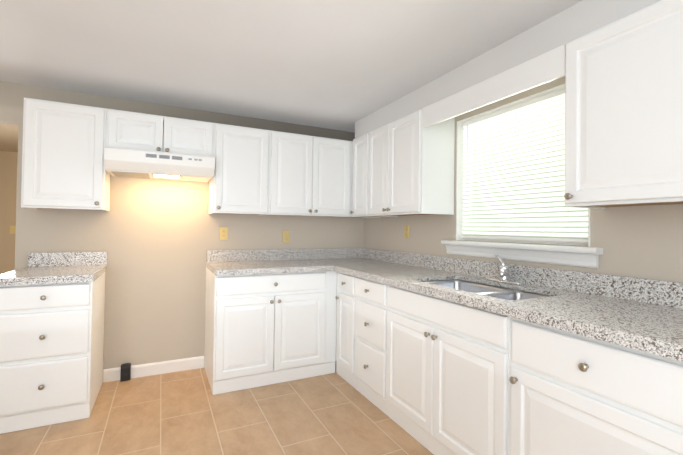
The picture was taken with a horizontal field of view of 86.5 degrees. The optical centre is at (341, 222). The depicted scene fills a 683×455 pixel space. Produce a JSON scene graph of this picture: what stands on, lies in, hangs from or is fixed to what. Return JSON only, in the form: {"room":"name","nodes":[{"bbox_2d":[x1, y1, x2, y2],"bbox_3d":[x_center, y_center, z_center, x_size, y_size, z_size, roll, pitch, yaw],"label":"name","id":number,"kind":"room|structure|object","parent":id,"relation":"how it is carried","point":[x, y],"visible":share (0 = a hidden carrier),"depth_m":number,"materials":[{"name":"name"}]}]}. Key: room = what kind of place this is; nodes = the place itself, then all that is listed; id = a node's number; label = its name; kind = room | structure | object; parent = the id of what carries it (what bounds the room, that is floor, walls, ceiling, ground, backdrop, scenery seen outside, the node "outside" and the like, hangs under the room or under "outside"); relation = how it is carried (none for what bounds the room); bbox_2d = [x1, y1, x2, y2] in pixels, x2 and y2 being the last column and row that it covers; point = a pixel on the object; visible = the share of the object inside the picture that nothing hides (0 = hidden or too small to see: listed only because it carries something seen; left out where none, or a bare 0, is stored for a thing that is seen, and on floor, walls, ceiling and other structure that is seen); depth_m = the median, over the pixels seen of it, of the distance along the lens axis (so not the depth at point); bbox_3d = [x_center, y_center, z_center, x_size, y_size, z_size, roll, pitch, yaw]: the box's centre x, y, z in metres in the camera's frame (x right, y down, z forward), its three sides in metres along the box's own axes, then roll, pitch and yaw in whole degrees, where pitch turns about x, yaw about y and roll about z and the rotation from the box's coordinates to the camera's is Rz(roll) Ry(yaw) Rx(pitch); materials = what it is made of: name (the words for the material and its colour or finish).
{"room":"kitchen","nodes":[
{"label":"kitchen","id":0,"kind":"room"},
{"bbox_2d":[0,81,363,368],"bbox_3d":[-2.038,0.125,2.877,4.980,2.270,0.120,1,-1,-26],"label":"wall","id":1,"kind":"structure","parent":0,"point":[155,239],"depth_m":3.06,"materials":[{"name":"beige paint"}]},
{"bbox_2d":[10,226,15,233],"bbox_3d":[-4.682,0.103,5.174,0.072,0.116,0.010,1,-1,-26],"label":"light switch","id":2,"kind":"object","parent":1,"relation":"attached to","point":[12,229],"visible":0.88,"depth_m":5.17,"materials":[{"name":"brown plastic"}]},
{"bbox_2d":[21,98,109,210],"bbox_3d":[-1.980,-0.464,2.645,0.470,0.738,0.354,1,-1,-26],"label":"upper cabinet","id":3,"kind":"object","parent":1,"relation":"attached to","point":[63,163],"visible":0.98,"depth_m":2.51,"materials":[{"name":"white paint"}]},
{"bbox_2d":[103,356,203,382],"bbox_3d":[-1.546,1.219,3.033,0.747,0.100,0.014,1,-1,-26],"label":"baseboard","id":4,"kind":"structure","parent":1,"relation":"attached to","point":[149,369],"depth_m":3.02,"materials":[{"name":"white paint"}]},
{"bbox_2d":[106,109,213,156],"bbox_3d":[-1.433,-0.667,2.918,0.744,0.310,0.354,1,-1,-26],"label":"upper cabinet","id":5,"kind":"object","parent":1,"relation":"attached to","point":[140,131],"visible":0.81,"depth_m":2.77,"materials":[{"name":"white paint"}]},
{"bbox_2d":[104,147,214,181],"bbox_3d":[-1.408,-0.432,2.859,0.721,0.157,0.476,1,-1,-26],"label":"range hood","id":6,"kind":"object","parent":5,"relation":"attached to","point":[120,162],"visible":1,"depth_m":2.68,"materials":[{"name":"white metal"}]},
{"bbox_2d":[220,227,227,239],"bbox_3d":[-1.064,0.099,3.285,0.072,0.116,0.008,1,-1,-26],"label":"electrical outlet","id":7,"kind":"object","parent":1,"relation":"attached to","point":[223,233],"visible":1,"depth_m":3.28,"materials":[{"name":"yellow plastic"}]},
{"bbox_2d":[208,123,269,214],"bbox_3d":[-0.895,-0.442,3.183,0.461,0.738,0.354,1,-1,-26],"label":"upper cabinet","id":8,"kind":"object","parent":1,"relation":"attached to","point":[239,182],"visible":1,"depth_m":3.05,"materials":[{"name":"white paint"}]},
{"bbox_2d":[282,231,289,242],"bbox_3d":[-0.539,0.137,3.545,0.072,0.116,0.008,1,-1,-26],"label":"electrical outlet","id":9,"kind":"object","parent":1,"relation":"attached to","point":[286,236],"visible":1,"depth_m":3.54,"materials":[{"name":"yellow plastic"}]},
{"bbox_2d":[268,130,375,217],"bbox_3d":[-0.183,-0.427,3.535,1.126,0.738,0.354,1,-1,-26],"label":"upper cabinet","id":10,"kind":"object","parent":1,"relation":"attached to","point":[310,175],"visible":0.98,"depth_m":3.32,"materials":[{"name":"white paint"}]},
{"bbox_2d":[0,361,433,454],"bbox_3d":[-2.718,1.284,3.009,6.320,0.060,13.220,1,-1,-26],"label":"floor","id":11,"kind":"structure","parent":0,"point":[186,412],"depth_m":2.28,"materials":[{"name":"beige tile"}]},
{"bbox_2d":[0,273,104,433],"bbox_3d":[-1.953,0.815,2.479,0.483,0.877,0.653,1,-1,-26],"label":"base cabinet","id":12,"kind":"object","parent":11,"relation":"on","point":[51,351],"visible":0.9,"depth_m":2.23,"materials":[{"name":"white paint"}]},
{"bbox_2d":[0,252,106,285],"bbox_3d":[-1.950,0.300,2.486,0.512,0.151,0.653,1,-1,-26],"label":"countertop","id":13,"kind":"structure","parent":12,"relation":"on","point":[60,267],"depth_m":2.56,"materials":[{"name":"stone"}]},
{"bbox_2d":[120,363,130,381],"bbox_3d":[-1.733,1.200,2.915,0.068,0.127,0.058,1,-1,-26],"label":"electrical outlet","id":14,"kind":"object","parent":11,"relation":"on","point":[125,374],"visible":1,"depth_m":2.90,"materials":[{"name":"black plastic"}]},
{"bbox_2d":[204,267,336,394],"bbox_3d":[-0.615,0.843,3.142,0.999,0.877,0.653,1,-1,-26],"label":"base cabinet","id":15,"kind":"object","parent":11,"relation":"on","point":[264,329],"visible":0.94,"depth_m":2.86,"materials":[{"name":"white paint"}]},
{"bbox_2d":[206,248,329,275],"bbox_3d":[-0.637,0.327,3.136,0.930,0.151,0.653,1,-1,-26],"label":"countertop","id":16,"kind":"structure","parent":15,"relation":"on","point":[260,261],"depth_m":3.24,"materials":[{"name":"stone"}]},
{"bbox_2d":[330,248,682,361],"bbox_3d":[0.658,0.331,2.324,0.669,0.151,3.258,1,-1,-26],"label":"countertop","id":17,"kind":"structure","parent":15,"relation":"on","point":[643,314],"depth_m":1.68,"materials":[{"name":"stone"}]},
{"bbox_2d":[421,279,548,299],"bbox_3d":[0.772,0.486,2.051,0.449,0.212,0.794,1,-1,-26],"label":"double-bowl sink","id":18,"kind":"object","parent":17,"relation":"in","point":[491,290],"visible":0.08,"depth_m":2.21,"materials":[{"name":"silver metal"}]},
{"bbox_2d":[486,254,523,284],"bbox_3d":[0.927,0.278,2.178,0.216,0.166,0.270,1,-1,-26],"label":"faucet","id":19,"kind":"object","parent":17,"relation":"on","point":[503,272],"visible":1,"depth_m":2.19,"materials":[{"name":"silver metal"}]},
{"bbox_2d":[335,272,355,388],"bbox_3d":[0.280,0.853,3.084,0.653,0.877,0.344,1,-1,-26],"label":"base cabinet","id":20,"kind":"object","parent":11,"relation":"on","point":[345,297],"visible":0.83,"depth_m":2.92,"materials":[{"name":"white paint"}]},
{"bbox_2d":[338,248,385,251],"bbox_3d":[0.062,0.330,3.482,0.390,0.127,0.653,1,-1,-26],"label":"countertop","id":21,"kind":"structure","parent":20,"relation":"on","point":[339,249],"depth_m":3.82,"materials":[{"name":"stone"}]},
{"bbox_2d":[354,277,387,415],"bbox_3d":[0.455,0.850,2.732,0.653,0.877,0.441,1,-1,-26],"label":"base cabinet","id":22,"kind":"object","parent":11,"relation":"on","point":[371,308],"visible":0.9,"depth_m":2.56,"materials":[{"name":"white paint"}]},
{"bbox_2d":[386,285,514,454],"bbox_3d":[0.763,0.844,2.109,0.653,0.877,0.947,1,-1,-26],"label":"base cabinet","id":23,"kind":"object","parent":11,"relation":"on","point":[448,376],"visible":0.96,"depth_m":1.88,"materials":[{"name":"white paint"}]},
{"bbox_2d":[509,317,682,454],"bbox_3d":[1.165,0.836,1.299,0.653,0.877,0.859,1,-1,-26],"label":"base cabinet","id":24,"kind":"object","parent":11,"relation":"on","point":[573,394],"visible":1,"depth_m":1.26,"materials":[{"name":"white paint"}]},
{"bbox_2d":[0,0,581,151],"bbox_3d":[-2.689,-1.046,3.046,6.320,0.060,13.220,1,-1,-26],"label":"ceiling","id":25,"kind":"structure","parent":0,"point":[343,65],"depth_m":2.10,"materials":[{"name":"paint"}]},
{"bbox_2d":[355,0,660,137],"bbox_3d":[1.522,-0.914,1.052,0.299,0.159,5.668,1,-1,-26],"label":"soffit","id":26,"kind":"structure","parent":0,"point":[578,20],"depth_m":1.93,"materials":[{"name":"paint"}]},
{"bbox_2d":[423,44,564,127],"bbox_3d":[0.943,-0.749,2.206,0.303,0.144,1.020,1,-1,-26],"label":"window valance","id":27,"kind":"object","parent":26,"relation":"attached to","point":[544,68],"visible":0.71,"depth_m":2.00,"materials":[{"name":"white paint"}]},
{"bbox_2d":[364,76,682,282],"bbox_3d":[1.624,0.146,1.277,0.120,2.270,6.240,1,-1,-26],"label":"wall","id":28,"kind":"structure","parent":0,"point":[646,242],"depth_m":1.79,"materials":[{"name":"beige paint"}]},
{"bbox_2d":[350,132,381,217],"bbox_3d":[0.292,-0.432,3.451,0.354,0.756,0.320,1,-1,-26],"label":"upper cabinet","id":29,"kind":"object","parent":28,"relation":"attached to","point":[360,176],"visible":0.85,"depth_m":3.36,"materials":[{"name":"white paint"}]},
{"bbox_2d":[404,225,408,238],"bbox_3d":[0.579,0.084,3.236,0.008,0.116,0.072,1,-1,-26],"label":"electrical outlet","id":30,"kind":"object","parent":28,"relation":"attached to","point":[406,231],"visible":1,"depth_m":3.23,"materials":[{"name":"yellow plastic"}]},
{"bbox_2d":[368,108,454,216],"bbox_3d":[0.526,-0.436,2.977,0.354,0.756,0.735,1,-1,-26],"label":"upper cabinet","id":31,"kind":"object","parent":28,"relation":"attached to","point":[411,166],"visible":0.98,"depth_m":2.71,"materials":[{"name":"white paint"}]},
{"bbox_2d":[441,84,602,268],"bbox_3d":[1.084,-0.262,2.314,0.180,0.994,1.103,1,-1,-26],"label":"window","id":32,"kind":"structure","parent":28,"relation":"in","point":[576,256],"depth_m":2.24,"materials":[{"name":"white paint"}]},
{"bbox_2d":[461,88,587,241],"bbox_3d":[1.108,-0.319,2.307,0.039,0.855,0.916,1,-1,-26],"label":"window blinds","id":33,"kind":"object","parent":32,"relation":"attached to","point":[514,172],"visible":0.71,"depth_m":2.28,"materials":[{"name":"white paint"}]},
{"bbox_2d":[564,0,682,208],"bbox_3d":[1.285,-0.451,1.447,0.354,0.756,0.635,1,-1,-26],"label":"upper cabinet","id":34,"kind":"object","parent":28,"relation":"attached to","point":[623,111],"visible":1,"depth_m":1.44,"materials":[{"name":"white paint"}]}
]}

